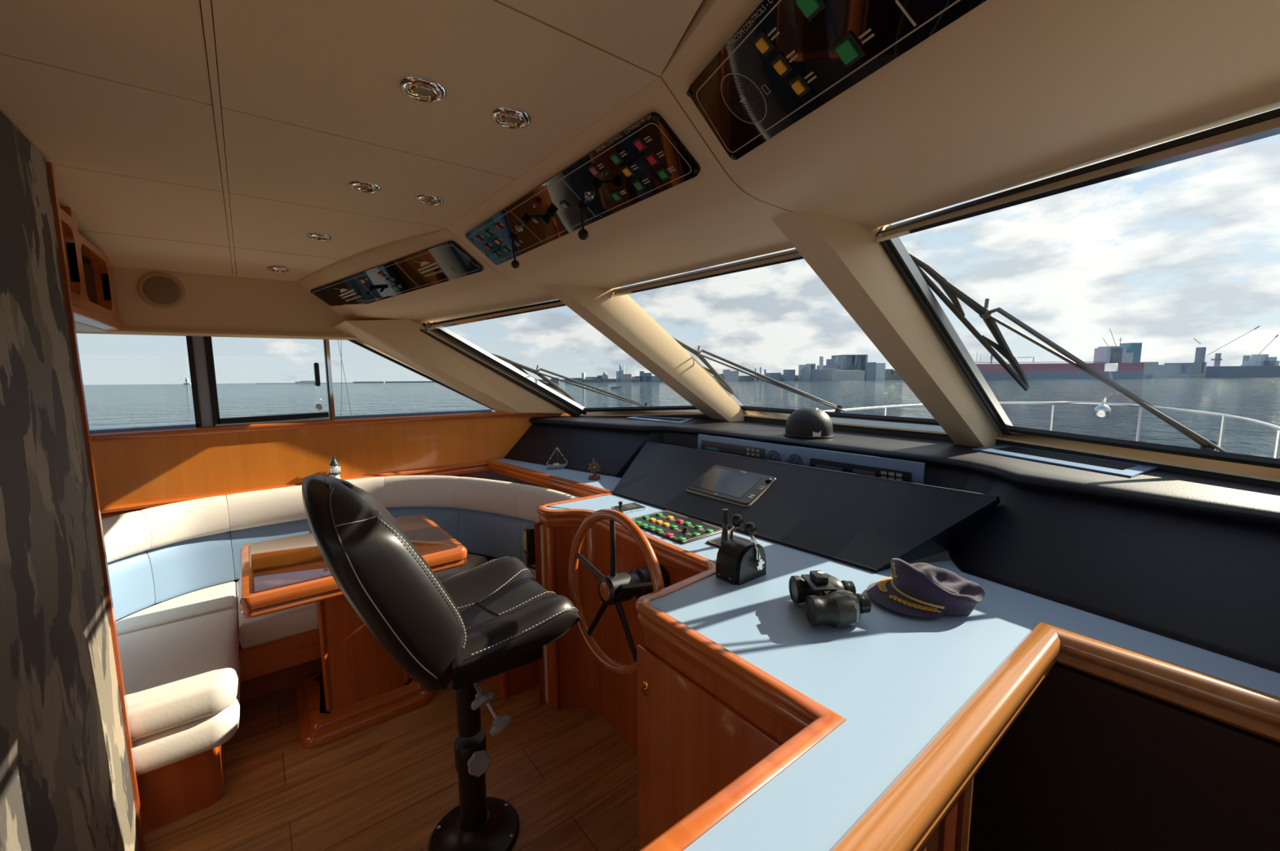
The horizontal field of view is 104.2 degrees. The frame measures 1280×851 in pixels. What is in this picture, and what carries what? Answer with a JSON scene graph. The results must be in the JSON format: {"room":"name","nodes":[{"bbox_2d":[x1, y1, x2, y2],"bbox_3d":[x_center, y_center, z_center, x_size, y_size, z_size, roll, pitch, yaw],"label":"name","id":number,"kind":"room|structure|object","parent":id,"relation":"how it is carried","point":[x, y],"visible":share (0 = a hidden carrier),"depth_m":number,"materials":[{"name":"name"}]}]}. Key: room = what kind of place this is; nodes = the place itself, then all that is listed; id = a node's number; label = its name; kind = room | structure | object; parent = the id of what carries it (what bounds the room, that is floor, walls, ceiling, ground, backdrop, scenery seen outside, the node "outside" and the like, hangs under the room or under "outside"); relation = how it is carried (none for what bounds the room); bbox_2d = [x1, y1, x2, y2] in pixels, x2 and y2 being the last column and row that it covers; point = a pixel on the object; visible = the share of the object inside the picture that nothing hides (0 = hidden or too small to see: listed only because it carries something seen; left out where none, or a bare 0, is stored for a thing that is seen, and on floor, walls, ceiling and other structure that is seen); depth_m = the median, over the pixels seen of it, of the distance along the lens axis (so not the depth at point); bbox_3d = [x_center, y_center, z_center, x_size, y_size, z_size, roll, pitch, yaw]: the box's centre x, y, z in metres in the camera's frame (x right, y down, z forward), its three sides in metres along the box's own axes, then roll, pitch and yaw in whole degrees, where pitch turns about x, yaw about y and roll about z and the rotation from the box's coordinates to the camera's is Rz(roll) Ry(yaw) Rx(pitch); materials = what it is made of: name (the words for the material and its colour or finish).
{"room":"control cabin","nodes":[
{"label":"control cabin","id":0,"kind":"room"},
{"bbox_2d":[0,111,146,850],"bbox_3d":[-1.266,0.345,1.046,0.053,1.995,0.902,-6,8,-38],"label":"wall partition","id":1,"kind":"structure","parent":0,"point":[68,781],"depth_m":1.09,"materials":[{"name":"paper"}]},
{"bbox_2d":[75,263,569,519],"bbox_3d":[-1.959,0.231,2.452,5.300,1.990,0.106,-6,8,-38],"label":"wall","id":2,"kind":"structure","parent":0,"point":[135,471],"depth_m":2.44,"materials":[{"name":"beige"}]},
{"bbox_2d":[58,206,124,332],"bbox_3d":[-2.045,-0.531,1.609,0.366,0.381,1.015,-6,8,-38],"label":"shelf","id":3,"kind":"object","parent":2,"relation":"attached to","point":[104,317],"visible":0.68,"depth_m":1.75,"materials":[{"name":"brown wood"}]},
{"bbox_2d":[88,423,198,433],"bbox_3d":[-3.050,-0.122,1.548,2.490,0.465,0.055,-6,8,-38],"label":"window","id":4,"kind":"structure","parent":2,"relation":"in","point":[190,425],"depth_m":2.21,"materials":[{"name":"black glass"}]},
{"bbox_2d":[137,272,185,308],"bbox_3d":[-2.111,-0.597,2.197,0.156,0.156,0.014,-6,8,-38],"label":"wall speaker","id":5,"kind":"object","parent":2,"relation":"attached to","point":[158,290],"visible":1,"depth_m":2.19,"materials":[{"name":"beige plastic"}]},
{"bbox_2d":[142,275,180,304],"bbox_3d":[-2.111,-0.597,2.197,0.128,0.128,0.013,-6,8,-38],"label":"grille","id":6,"kind":"object","parent":5,"relation":"attached to","point":[156,290],"depth_m":2.19,"materials":[{"name":"brown plastic"}]},
{"bbox_2d":[186,336,335,427],"bbox_3d":[-1.846,-0.237,2.458,0.558,0.465,0.086,-6,8,-38],"label":"window","id":7,"kind":"structure","parent":2,"relation":"in","point":[200,350],"depth_m":2.34,"materials":[{"name":"black metal"}]},
{"bbox_2d":[310,240,483,306],"bbox_3d":[-1.161,-0.669,2.301,1.109,0.208,0.132,3,8,29],"label":"switch panel","id":8,"kind":"object","parent":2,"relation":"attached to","point":[446,261],"visible":1,"depth_m":2.24,"materials":[{"name":"black plastic"}]},
{"bbox_2d":[335,332,493,419],"bbox_3d":[-1.279,-0.295,2.920,0.905,0.484,0.055,-6,8,-38],"label":"window","id":9,"kind":"structure","parent":2,"relation":"in","point":[358,343],"depth_m":2.84,"materials":[{"name":"black metal"}]},
{"bbox_2d":[296,228,558,323],"bbox_3d":[-0.984,-0.699,2.407,1.480,0.347,0.647,2,7,22],"label":"overhead console","id":10,"kind":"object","parent":2,"relation":"attached to","point":[486,291],"depth_m":2.36,"materials":[{"name":"beige plastic"}]},
{"bbox_2d":[0,0,702,281],"bbox_3d":[-1.670,-0.579,0.406,3.364,0.217,3.440,-6,8,-38],"label":"ceiling","id":11,"kind":"structure","parent":0,"point":[212,137],"depth_m":1.04,"materials":[{"name":"beige"}]},
{"bbox_2d":[266,266,289,272],"bbox_3d":[-1.694,-0.733,2.330,0.089,0.019,0.089,-6,8,-38],"label":"recessed light","id":12,"kind":"object","parent":11,"relation":"in","point":[273,268],"visible":1,"depth_m":2.31,"materials":[{"name":"silver metal"}]},
{"bbox_2d":[306,233,332,240],"bbox_3d":[-1.292,-0.762,2.005,0.089,0.019,0.089,-6,8,-38],"label":"recessed light","id":13,"kind":"object","parent":11,"relation":"in","point":[318,237],"visible":0.99,"depth_m":1.99,"materials":[{"name":"silver metal"}]},
{"bbox_2d":[347,181,381,193],"bbox_3d":[-0.829,-0.721,1.500,0.089,0.019,0.089,-6,8,-38],"label":"recessed light","id":14,"kind":"object","parent":11,"relation":"in","point":[359,186],"visible":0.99,"depth_m":1.49,"materials":[{"name":"silver metal"}]},
{"bbox_2d":[399,76,447,103],"bbox_3d":[-0.427,-0.664,0.983,0.089,0.019,0.089,-6,8,-38],"label":"recessed light","id":15,"kind":"object","parent":11,"relation":"in","point":[423,90],"visible":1,"depth_m":0.98,"materials":[{"name":"silver metal"}]},
{"bbox_2d":[414,195,444,205],"bbox_3d":[-0.685,-0.736,1.620,0.089,0.019,0.089,-6,8,-38],"label":"recessed light","id":16,"kind":"object","parent":11,"relation":"in","point":[428,200],"visible":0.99,"depth_m":1.61,"materials":[{"name":"silver metal"}]},
{"bbox_2d":[490,107,532,129],"bbox_3d":[-0.283,-0.678,1.096,0.089,0.019,0.089,-6,8,-38],"label":"recessed light","id":17,"kind":"object","parent":11,"relation":"in","point":[513,118],"visible":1,"depth_m":1.09,"materials":[{"name":"silver metal"}]},
{"bbox_2d":[144,680,638,850],"bbox_3d":[-1.300,1.381,0.939,4.300,0.040,3.440,-6,8,-38],"label":"floor","id":18,"kind":"structure","parent":0,"point":[570,780],"depth_m":1.76,"materials":[{"name":"brown wood"}]},
{"bbox_2d":[101,475,576,834],"bbox_3d":[-1.381,0.780,2.193,1.934,0.868,1.138,-6,8,-38],"label":"sofa","id":19,"kind":"object","parent":18,"relation":"on","point":[189,658],"visible":0.52,"depth_m":2.10,"materials":[{"name":"beige leather"}]},
{"bbox_2d":[107,551,155,621],"bbox_3d":[-2.011,0.702,1.726,0.154,0.240,0.885,-3,7,-21],"label":"lumbar cushion","id":20,"kind":"object","parent":19,"relation":"on","point":[132,575],"depth_m":2.07,"materials":[{"name":"blue leather"}]},
{"bbox_2d":[115,582,237,635],"bbox_3d":[-2.014,0.832,2.134,0.461,0.119,0.348,-6,8,-38],"label":"seat cushion","id":21,"kind":"object","parent":19,"relation":"on","point":[198,601],"depth_m":2.12,"materials":[{"name":"beige leather"}]},
{"bbox_2d":[117,609,239,742],"bbox_3d":[-1.785,0.880,1.688,0.663,0.122,0.643,-6,8,-38],"label":"seat cushion","id":22,"kind":"object","parent":19,"relation":"on","point":[180,674],"depth_m":1.67,"materials":[{"name":"beige leather"}]},
{"bbox_2d":[131,644,240,776],"bbox_3d":[-1.776,1.001,1.695,0.648,0.118,0.614,-6,8,-38],"label":"seat cushion","id":23,"kind":"object","parent":19,"relation":"on","point":[159,749],"depth_m":1.58,"materials":[{"name":"beige leather"}]},
{"bbox_2d":[143,531,235,604],"bbox_3d":[-2.046,0.639,2.274,0.072,0.240,0.302,4,8,32],"label":"lumbar cushion","id":24,"kind":"object","parent":19,"relation":"on","point":[190,567],"depth_m":2.26,"materials":[{"name":"blue leather"}]},
{"bbox_2d":[235,581,317,648],"bbox_3d":[-1.529,0.798,2.383,0.643,0.121,0.565,-6,8,-38],"label":"seat cushion","id":25,"kind":"object","parent":19,"relation":"on","point":[268,629],"depth_m":2.06,"materials":[{"name":"beige leather"}]},
{"bbox_2d":[230,508,387,580],"bbox_3d":[-1.685,0.600,2.593,0.684,0.240,0.075,-5,8,-34],"label":"lumbar cushion","id":26,"kind":"object","parent":19,"relation":"on","point":[239,537],"depth_m":2.44,"materials":[{"name":"blue leather"}]},
{"bbox_2d":[328,456,341,479],"bbox_3d":[-1.621,0.227,2.642,0.058,0.132,0.058,-6,8,-38],"label":"lighthouse figurine","id":27,"kind":"object","parent":19,"relation":"on","point":[334,472],"visible":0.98,"depth_m":2.63,"materials":[{"name":"white ceramic"}]},
{"bbox_2d":[387,506,461,542],"bbox_3d":[-1.194,0.575,2.776,0.420,0.240,0.076,0,7,3],"label":"lumbar cushion","id":28,"kind":"object","parent":19,"relation":"on","point":[448,518],"depth_m":2.75,"materials":[{"name":"blue leather"}]},
{"bbox_2d":[434,553,487,581],"bbox_3d":[-1.069,0.763,2.662,0.469,0.121,0.526,-4,7,-28],"label":"seat cushion","id":29,"kind":"object","parent":19,"relation":"on","point":[473,560],"depth_m":2.55,"materials":[{"name":"beige leather"}]},
{"bbox_2d":[457,509,523,560],"bbox_3d":[-0.793,0.585,2.664,0.435,0.240,0.061,3,7,26],"label":"lumbar cushion","id":30,"kind":"object","parent":19,"relation":"on","point":[482,532],"depth_m":2.65,"materials":[{"name":"blue leather"}]},
{"bbox_2d":[477,558,536,580],"bbox_3d":[-0.656,0.788,2.417,0.426,0.121,0.578,-6,8,-38],"label":"seat cushion","id":31,"kind":"object","parent":19,"relation":"on","point":[481,562],"depth_m":2.58,"materials":[{"name":"beige leather"}]},
{"bbox_2d":[520,519,535,568],"bbox_3d":[-0.443,0.608,2.441,0.405,0.240,0.071,5,9,41],"label":"lumbar cushion","id":32,"kind":"object","parent":19,"relation":"on","point":[524,523],"depth_m":2.54,"materials":[{"name":"blue leather"}]},
{"bbox_2d":[238,514,467,749],"bbox_3d":[-1.234,0.864,2.184,0.768,0.702,0.680,-6,8,-38],"label":"table","id":33,"kind":"object","parent":18,"relation":"on","point":[358,686],"visible":0.81,"depth_m":2.03,"materials":[{"name":"brown wood"}]},
{"bbox_2d":[302,474,581,850],"bbox_3d":[-0.556,0.696,1.463,0.647,1.190,0.509,-5,8,-35],"label":"chair","id":34,"kind":"object","parent":18,"relation":"on","point":[461,631],"visible":1,"depth_m":1.28,"materials":[{"name":"black leather"}]},
{"bbox_2d":[533,520,690,755],"bbox_3d":[-0.013,0.832,1.911,0.414,0.810,1.004,-6,8,-38],"label":"console","id":35,"kind":"object","parent":18,"relation":"on","point":[571,676],"visible":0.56,"depth_m":2.06,"materials":[{"name":"brown wood"}]},
{"bbox_2d":[522,525,535,566],"bbox_3d":[-0.469,0.519,2.147,0.065,0.165,0.046,-6,8,-38],"label":"handset","id":36,"kind":"object","parent":35,"relation":"attached to","point":[528,533],"visible":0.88,"depth_m":2.12,"materials":[{"name":"black plastic"}]},
{"bbox_2d":[568,509,670,675],"bbox_3d":[-0.008,0.502,1.608,0.275,0.495,0.497,-6,8,-38],"label":"steering wheel","id":37,"kind":"object","parent":35,"relation":"attached to","point":[615,588],"visible":0.84,"depth_m":1.54,"materials":[{"name":"brown wood"}]},
{"bbox_2d":[486,458,1279,850],"bbox_3d":[-0.363,0.386,1.554,1.960,0.174,3.334,-6,8,-38],"label":"countertop","id":38,"kind":"structure","parent":35,"relation":"on","point":[860,701],"depth_m":1.01,"materials":[{"name":"blue laminate"}]},
{"bbox_2d":[546,447,567,469],"bbox_3d":[-0.483,0.188,2.897,0.124,0.127,0.034,-2,7,-16],"label":"ornament","id":39,"kind":"object","parent":38,"relation":"on","point":[557,465],"visible":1,"depth_m":2.89,"materials":[{"name":"grey"}]},
{"bbox_2d":[587,458,600,480],"bbox_3d":[-0.241,0.230,2.624,0.064,0.105,0.064,-6,8,-38],"label":"ornament","id":40,"kind":"object","parent":38,"relation":"on","point":[593,477],"visible":1,"depth_m":2.62,"materials":[{"name":"brown wood"}]},
{"bbox_2d":[610,501,646,514],"bbox_3d":[-0.047,0.329,2.054,0.120,0.037,0.096,-5,8,-33],"label":"joystick","id":41,"kind":"object","parent":38,"relation":"on","point":[629,508],"visible":0.98,"depth_m":2.04,"materials":[{"name":"silver metal"}]},
{"bbox_2d":[631,510,722,544],"bbox_3d":[0.126,0.359,1.835,0.224,0.025,0.325,-6,8,-38],"label":"switch panel","id":42,"kind":"object","parent":38,"relation":"on","point":[681,529],"visible":0.94,"depth_m":1.80,"materials":[{"name":"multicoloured plastic"}]},
{"bbox_2d":[706,508,752,547],"bbox_3d":[0.298,0.331,1.649,0.125,0.121,0.105,-6,9,-41],"label":"joystick","id":43,"kind":"object","parent":38,"relation":"on","point":[717,542],"visible":0.61,"depth_m":1.62,"materials":[{"name":"black plastic"}]},
{"bbox_2d":[715,514,766,585],"bbox_3d":[0.282,0.338,1.389,0.133,0.166,0.122,-6,8,-38],"label":"lever","id":44,"kind":"object","parent":38,"relation":"on","point":[740,562],"visible":1,"depth_m":1.35,"materials":[{"name":"black plastic"}]},
{"bbox_2d":[788,570,871,628],"bbox_3d":[0.449,0.396,1.172,0.141,0.099,0.180,-1,7,-3],"label":"binoculars","id":45,"kind":"object","parent":38,"relation":"on","point":[830,602],"visible":1,"depth_m":1.12,"materials":[{"name":"black plastic"}]},
{"bbox_2d":[503,415,1279,673],"bbox_3d":[0.604,0.198,2.300,1.175,0.290,3.340,-6,8,-38],"label":"dashboard","id":46,"kind":"object","parent":38,"relation":"on","point":[1193,560],"visible":0.88,"depth_m":1.44,"materials":[{"name":"black"}]},
{"bbox_2d":[626,416,694,423],"bbox_3d":[0.106,-0.037,3.109,0.456,0.005,0.280,3,8,29],"label":"air vent","id":47,"kind":"object","parent":46,"relation":"on","point":[666,420],"visible":1,"depth_m":3.12,"materials":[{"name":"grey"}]},
{"bbox_2d":[635,417,684,421],"bbox_3d":[0.137,-0.042,3.155,0.390,0.004,0.130,6,9,43],"label":"grille","id":48,"kind":"object","parent":47,"relation":"attached to","point":[652,419],"depth_m":3.13,"materials":[{"name":"silver metal"}]},
{"bbox_2d":[685,465,776,507],"bbox_3d":[0.373,0.246,2.047,0.208,0.103,0.343,-6,8,-38],"label":"chart plotter","id":49,"kind":"object","parent":46,"relation":"attached to","point":[738,487],"visible":0.99,"depth_m":2.02,"materials":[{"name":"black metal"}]},
{"bbox_2d":[714,471,764,497],"bbox_3d":[0.412,0.241,1.986,0.168,0.071,0.170,-6,8,-38],"label":"screen","id":50,"kind":"object","parent":49,"relation":"attached to","point":[741,484],"depth_m":1.99,"materials":[{"name":"black glass"}]},
{"bbox_2d":[782,407,835,439],"bbox_3d":[0.788,-0.019,2.320,0.228,0.131,0.228,-6,8,-38],"label":"compass","id":51,"kind":"object","parent":46,"relation":"on","point":[811,423],"visible":1,"depth_m":2.24,"materials":[{"name":"black plastic"}]},
{"bbox_2d":[697,434,924,484],"bbox_3d":[0.648,0.163,2.165,0.022,0.152,1.079,-6,9,-40],"label":"panel","id":52,"kind":"object","parent":46,"relation":"attached to","point":[913,472],"visible":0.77,"depth_m":2.04,"materials":[{"name":"blue"}]},
{"bbox_2d":[972,444,1157,477],"bbox_3d":[1.443,0.111,1.712,0.260,0.005,0.547,-2,7,-16],"label":"air vent","id":53,"kind":"object","parent":46,"relation":"on","point":[1100,465],"visible":0.97,"depth_m":1.65,"materials":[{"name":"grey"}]},
{"bbox_2d":[995,447,1137,470],"bbox_3d":[1.451,0.111,1.720,0.133,0.004,0.431,-2,7,-16],"label":"grille","id":54,"kind":"object","parent":53,"relation":"attached to","point":[1044,456],"depth_m":1.68,"materials":[{"name":"silver metal"}]},
{"bbox_2d":[636,631,795,850],"bbox_3d":[-0.219,0.964,0.775,1.140,0.810,0.552,-6,8,-38],"label":"base cabinet","id":55,"kind":"object","parent":18,"relation":"on","point":[696,736],"visible":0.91,"depth_m":1.12,"materials":[{"name":"brown wood"}]},
{"bbox_2d":[331,319,577,413],"bbox_3d":[-1.042,-0.332,3.079,1.458,0.589,0.246,-6,8,-38],"label":"wall","id":56,"kind":"structure","parent":0,"point":[402,340],"depth_m":2.90,"materials":[{"name":"beige plastic"}]},
{"bbox_2d":[420,299,711,418],"bbox_3d":[-0.328,-0.335,2.963,1.651,0.772,0.884,2,7,17],"label":"window","id":57,"kind":"structure","parent":56,"relation":"in","point":[439,328],"depth_m":3.13,"materials":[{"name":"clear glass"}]},
{"bbox_2d":[490,353,648,406],"bbox_3d":[-0.453,-0.272,3.289,1.030,0.405,0.210,-2,7,-17],"label":"windscreen wiper","id":58,"kind":"object","parent":57,"relation":"attached to","point":[519,366],"visible":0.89,"depth_m":3.25,"materials":[{"name":"black metal"}]},
{"bbox_2d":[544,284,744,422],"bbox_3d":[0.113,-0.352,2.789,1.481,0.722,0.295,-6,8,-38],"label":"wall","id":59,"kind":"structure","parent":0,"point":[620,319],"depth_m":2.59,"materials":[{"name":"beige plastic"}]},
{"bbox_2d":[609,248,952,441],"bbox_3d":[0.606,-0.286,2.294,1.039,0.738,1.360,-6,8,-38],"label":"window","id":60,"kind":"structure","parent":59,"relation":"in","point":[928,428],"depth_m":2.29,"materials":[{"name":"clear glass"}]},
{"bbox_2d":[672,337,844,413],"bbox_3d":[0.567,-0.311,2.803,1.042,0.510,0.373,0,7,5],"label":"windscreen wiper","id":61,"kind":"object","parent":60,"relation":"attached to","point":[838,409],"visible":0.82,"depth_m":2.71,"materials":[{"name":"black metal"}]},
{"bbox_2d":[771,210,997,447],"bbox_3d":[0.965,-0.234,1.712,1.491,0.722,0.155,-5,8,-36],"label":"pillar","id":62,"kind":"structure","parent":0,"point":[844,253],"depth_m":1.49,"materials":[{"name":"beige plastic"}]},
{"bbox_2d":[465,111,700,265],"bbox_3d":[-0.274,-0.646,1.511,0.150,0.108,1.173,-6,8,-38],"label":"switch panel","id":63,"kind":"object","parent":62,"relation":"attached to","point":[646,159],"visible":1,"depth_m":1.30,"materials":[{"name":"black plastic"}]},
{"bbox_2d":[508,229,519,268],"bbox_3d":[-0.419,-0.590,1.658,0.031,0.129,0.027,-1,7,-1],"label":"key","id":64,"kind":"object","parent":63,"relation":"attached to","point":[515,264],"visible":1,"depth_m":1.65,"materials":[{"name":"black metal"}]},
{"bbox_2d":[541,210,553,225],"bbox_3d":[-0.281,-0.628,1.504,0.039,0.041,0.026,-6,8,-38],"label":"switch","id":65,"kind":"object","parent":63,"relation":"attached to","point":[548,216],"depth_m":1.50,"materials":[{"name":"black plastic"}]},
{"bbox_2d":[577,196,588,239],"bbox_3d":[-0.153,-0.556,1.332,0.029,0.114,0.029,0,7,8],"label":"key","id":66,"kind":"object","parent":63,"relation":"attached to","point":[583,234],"visible":1,"depth_m":1.33,"materials":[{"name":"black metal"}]},
{"bbox_2d":[446,75,794,288],"bbox_3d":[-0.068,-0.686,1.684,0.743,0.222,1.286,-6,8,-38],"label":"overhead console","id":67,"kind":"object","parent":62,"relation":"attached to","point":[706,220],"depth_m":1.44,"materials":[{"name":"beige"}]},
{"bbox_2d":[686,0,986,159],"bbox_3d":[0.284,-0.483,0.503,0.133,0.183,1.015,-2,7,-17],"label":"switch panel","id":68,"kind":"object","parent":62,"relation":"attached to","point":[788,59],"visible":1,"depth_m":0.69,"materials":[{"name":"black plastic"}]},
{"bbox_2d":[661,0,1279,227],"bbox_3d":[0.503,-0.546,0.639,0.760,0.270,1.373,-3,7,-20],"label":"overhead console","id":69,"kind":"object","parent":62,"relation":"attached to","point":[1008,94],"depth_m":0.70,"materials":[{"name":"beige"}]},
{"bbox_2d":[968,662,1279,850],"bbox_3d":[0.206,1.550,0.537,1.945,1.935,0.960,-6,8,-38],"label":"stairwell opening","id":70,"kind":"structure","parent":0,"point":[1089,763],"depth_m":0.99,"materials":[{"name":"brown wood"}]},
{"bbox_2d":[919,777,973,850],"bbox_3d":[0.041,1.528,0.536,1.289,1.840,0.030,-6,8,-38],"label":"lining","id":71,"kind":"object","parent":70,"relation":"attached to","point":[952,833],"visible":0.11,"depth_m":0.80,"materials":[{"name":"brown wood"}]},
{"bbox_3d":[1.165,-0.098,0.599,1.780,0.660,0.230,-6,8,-38],"label":"wall","id":72,"kind":"structure","parent":0,"visible":0},
{"bbox_2d":[874,107,1279,488],"bbox_3d":[1.198,-0.163,1.260,1.394,0.753,1.025,-6,8,-38],"label":"window","id":73,"kind":"structure","parent":72,"relation":"in","point":[1251,469],"depth_m":1.37,"materials":[{"name":"black metal"}]},
{"bbox_2d":[908,253,1225,452],"bbox_3d":[1.246,-0.206,1.573,0.942,0.619,0.255,0,7,3],"label":"windscreen wiper","id":74,"kind":"object","parent":73,"relation":"attached to","point":[951,291],"visible":0.88,"depth_m":1.50,"materials":[{"name":"black metal"}]},
{"bbox_3d":[0.000,1.058,-0.275,4.900,3.060,0.070,-6,8,-38],"label":"wall","id":75,"kind":"structure","parent":0,"visible":0},
{"bbox_2d":[828,622,1279,850],"bbox_3d":[0.396,0.568,0.389,1.692,0.100,0.544,-6,8,-38],"label":"rail","id":76,"kind":"object","parent":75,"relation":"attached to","point":[905,815],"visible":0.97,"depth_m":0.84,"materials":[{"name":"brown wood"}]},
{"label":"outside","id":77,"kind":"structure","parent":0,"visible":0},
{"bbox_2d":[229,379,564,384],"bbox_3d":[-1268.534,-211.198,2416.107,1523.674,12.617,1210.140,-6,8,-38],"label":"far coast","id":78,"kind":"structure","parent":77,"point":[538,380],"depth_m":2401.03,"materials":[{"name":"grey"}]},
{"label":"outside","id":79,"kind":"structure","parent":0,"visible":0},
{"bbox_2d":[1140,362,1206,377],"bbox_3d":[747.115,-79.040,713.402,555.970,24.100,444.266,-6,8,-38],"label":"quay","id":80,"kind":"object","parent":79,"point":[1151,370],"visible":0.29,"depth_m":703.36,"materials":[{"name":"grey concrete"}]},
{"bbox_2d":[1164,363,1199,373],"bbox_3d":[775.416,-78.735,713.417,32.945,21.890,34.923,-6,8,-38],"label":"building","id":81,"kind":"structure","parent":80,"relation":"on","point":[1188,368],"depth_m":698.57,"materials":[{"name":"grey concrete"}]},
{"bbox_2d":[1211,353,1222,366],"bbox_3d":[810.124,-84.052,700.221,10.888,34.834,10.076,-6,8,-38],"label":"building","id":82,"kind":"structure","parent":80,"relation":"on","point":[1217,359],"depth_m":697.89,"materials":[{"name":"grey concrete"}]},
{"bbox_2d":[1193,325,1259,373],"bbox_3d":[816.306,-102.407,695.547,71.066,72.345,56.334,-6,8,-38],"label":"crane","id":83,"kind":"object","parent":80,"relation":"on","point":[1200,353],"visible":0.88,"depth_m":697.72,"materials":[{"name":"grey metal"}]},
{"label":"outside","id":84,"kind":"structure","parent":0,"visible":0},
{"bbox_2d":[713,368,902,381],"bbox_3d":[320.859,-94.240,923.868,325.935,23.269,262.918,-6,8,-38],"label":"shore","id":85,"kind":"structure","parent":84,"point":[890,374],"depth_m":914.89,"materials":[{"name":"grey concrete"}]},
{"bbox_2d":[722,369,738,381],"bbox_3d":[166.358,-91.800,914.024,37.058,21.872,38.165,-6,8,-38],"label":"building","id":86,"kind":"structure","parent":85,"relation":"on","point":[733,375],"depth_m":899.39,"materials":[{"name":"grey concrete"}]},
{"bbox_2d":[765,373,781,381],"bbox_3d":[244.929,-89.215,914.322,33.974,15.259,35.733,-6,8,-38],"label":"building","id":87,"kind":"structure","parent":85,"relation":"on","point":[776,376],"depth_m":899.39,"materials":[{"name":"grey concrete"}]},
{"bbox_2d":[817,354,885,380],"bbox_3d":[388.168,-107.438,924.382,109.097,46.699,111.338,-6,8,-38],"label":"building","id":88,"kind":"structure","parent":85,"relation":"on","point":[873,371],"depth_m":896.54,"materials":[{"name":"grey concrete"}]},
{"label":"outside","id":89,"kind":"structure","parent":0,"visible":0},
{"bbox_2d":[551,375,662,382],"bbox_3d":[-43.656,-94.072,1006.679,210.544,14.235,189.658,-6,8,-38],"label":"shore","id":90,"kind":"structure","parent":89,"point":[599,379],"depth_m":990.44,"materials":[{"name":"grey"}]},
{"bbox_2d":[616,364,624,382],"bbox_3d":[-39.804,-105.124,1003.439,30.003,35.624,32.603,-6,8,-38],"label":"refinery","id":91,"kind":"structure","parent":90,"relation":"on","point":[619,374],"depth_m":988.75,"materials":[{"name":"grey concrete"}]},
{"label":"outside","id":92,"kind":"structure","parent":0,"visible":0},
{"bbox_2d":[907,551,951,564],"bbox_3d":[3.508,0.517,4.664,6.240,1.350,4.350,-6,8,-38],"label":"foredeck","id":93,"kind":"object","parent":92,"point":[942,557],"depth_m":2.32,"materials":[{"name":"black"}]},
{"bbox_2d":[823,401,1279,458],"bbox_3d":[4.210,0.181,5.273,4.270,0.667,3.642,-6,8,-38],"label":"bow rail","id":94,"kind":"object","parent":93,"relation":"on","point":[1277,447],"visible":0.67,"depth_m":5.87,"materials":[{"name":"silver metal"}]},
{"bbox_2d":[1093,400,1111,417],"bbox_3d":[5.452,-0.200,5.866,0.150,0.205,0.150,-6,8,-38],"label":"bell","id":95,"kind":"object","parent":94,"relation":"hanging from","point":[1100,411],"visible":1,"depth_m":5.83,"materials":[{"name":"silver metal"}]},
{"bbox_2d":[1104,363,1118,380],"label":"light","id":96,"kind":"object","parent":94,"relation":"attached to","point":[1109,367],"depth_m":6.18,"materials":[{"name":"silver metal"}]},
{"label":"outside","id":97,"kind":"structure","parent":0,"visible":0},
{"bbox_2d":[83,377,1279,497],"bbox_3d":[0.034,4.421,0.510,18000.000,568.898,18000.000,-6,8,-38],"label":"sea","id":98,"kind":"structure","parent":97,"point":[108,406],"depth_m":101.01,"materials":[{"name":"teal liquid"}]},
{"bbox_2d":[638,371,659,382],"bbox_3d":[16.683,-92.719,944.235,48.829,20.834,47.445,-6,8,-38],"label":"building","id":99,"kind":"structure","parent":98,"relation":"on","point":[644,377],"depth_m":929.53,"materials":[{"name":"grey concrete"}]},
{"bbox_2d":[782,369,795,381],"bbox_3d":[267.786,-90.180,893.999,28.353,20.506,31.302,-6,8,-38],"label":"building","id":100,"kind":"structure","parent":98,"relation":"on","point":[788,375],"depth_m":879.84,"materials":[{"name":"grey concrete"}]},
{"bbox_2d":[798,364,815,380],"bbox_3d":[297.013,-95.269,891.497,40.532,30.671,36.057,-6,8,-38],"label":"building","id":101,"kind":"structure","parent":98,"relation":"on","point":[804,371],"depth_m":879.20,"materials":[{"name":"grey concrete"}]},
{"bbox_2d":[811,368,839,380],"bbox_3d":[317.926,-86.757,853.972,48.058,20.191,46.837,-6,8,-38],"label":"building","id":102,"kind":"structure","parent":98,"relation":"on","point":[816,374],"depth_m":839.35,"materials":[{"name":"grey concrete"}]},
{"bbox_2d":[832,370,865,380],"bbox_3d":[336.502,-80.423,804.174,49.686,16.413,48.120,-6,8,-38],"label":"warehouse","id":103,"kind":"structure","parent":98,"relation":"on","point":[837,375],"depth_m":789.46,"materials":[{"name":"grey concrete"}]},
{"bbox_2d":[974,338,1144,380],"bbox_3d":[519.199,-84.186,631.912,186.030,52.580,155.724,-6,8,-38],"label":"ship","id":104,"kind":"object","parent":98,"relation":"on","point":[1127,356],"visible":0.86,"depth_m":618.90,"materials":[{"name":"red"}]},
{"bbox_2d":[1204,354,1279,377],"bbox_3d":[846.993,-79.700,667.850,131.112,31.319,109.329,-6,8,-38],"label":"ship","id":105,"kind":"object","parent":98,"relation":"on","point":[1259,365],"visible":0.94,"depth_m":659.46,"materials":[{"name":"grey metal"}]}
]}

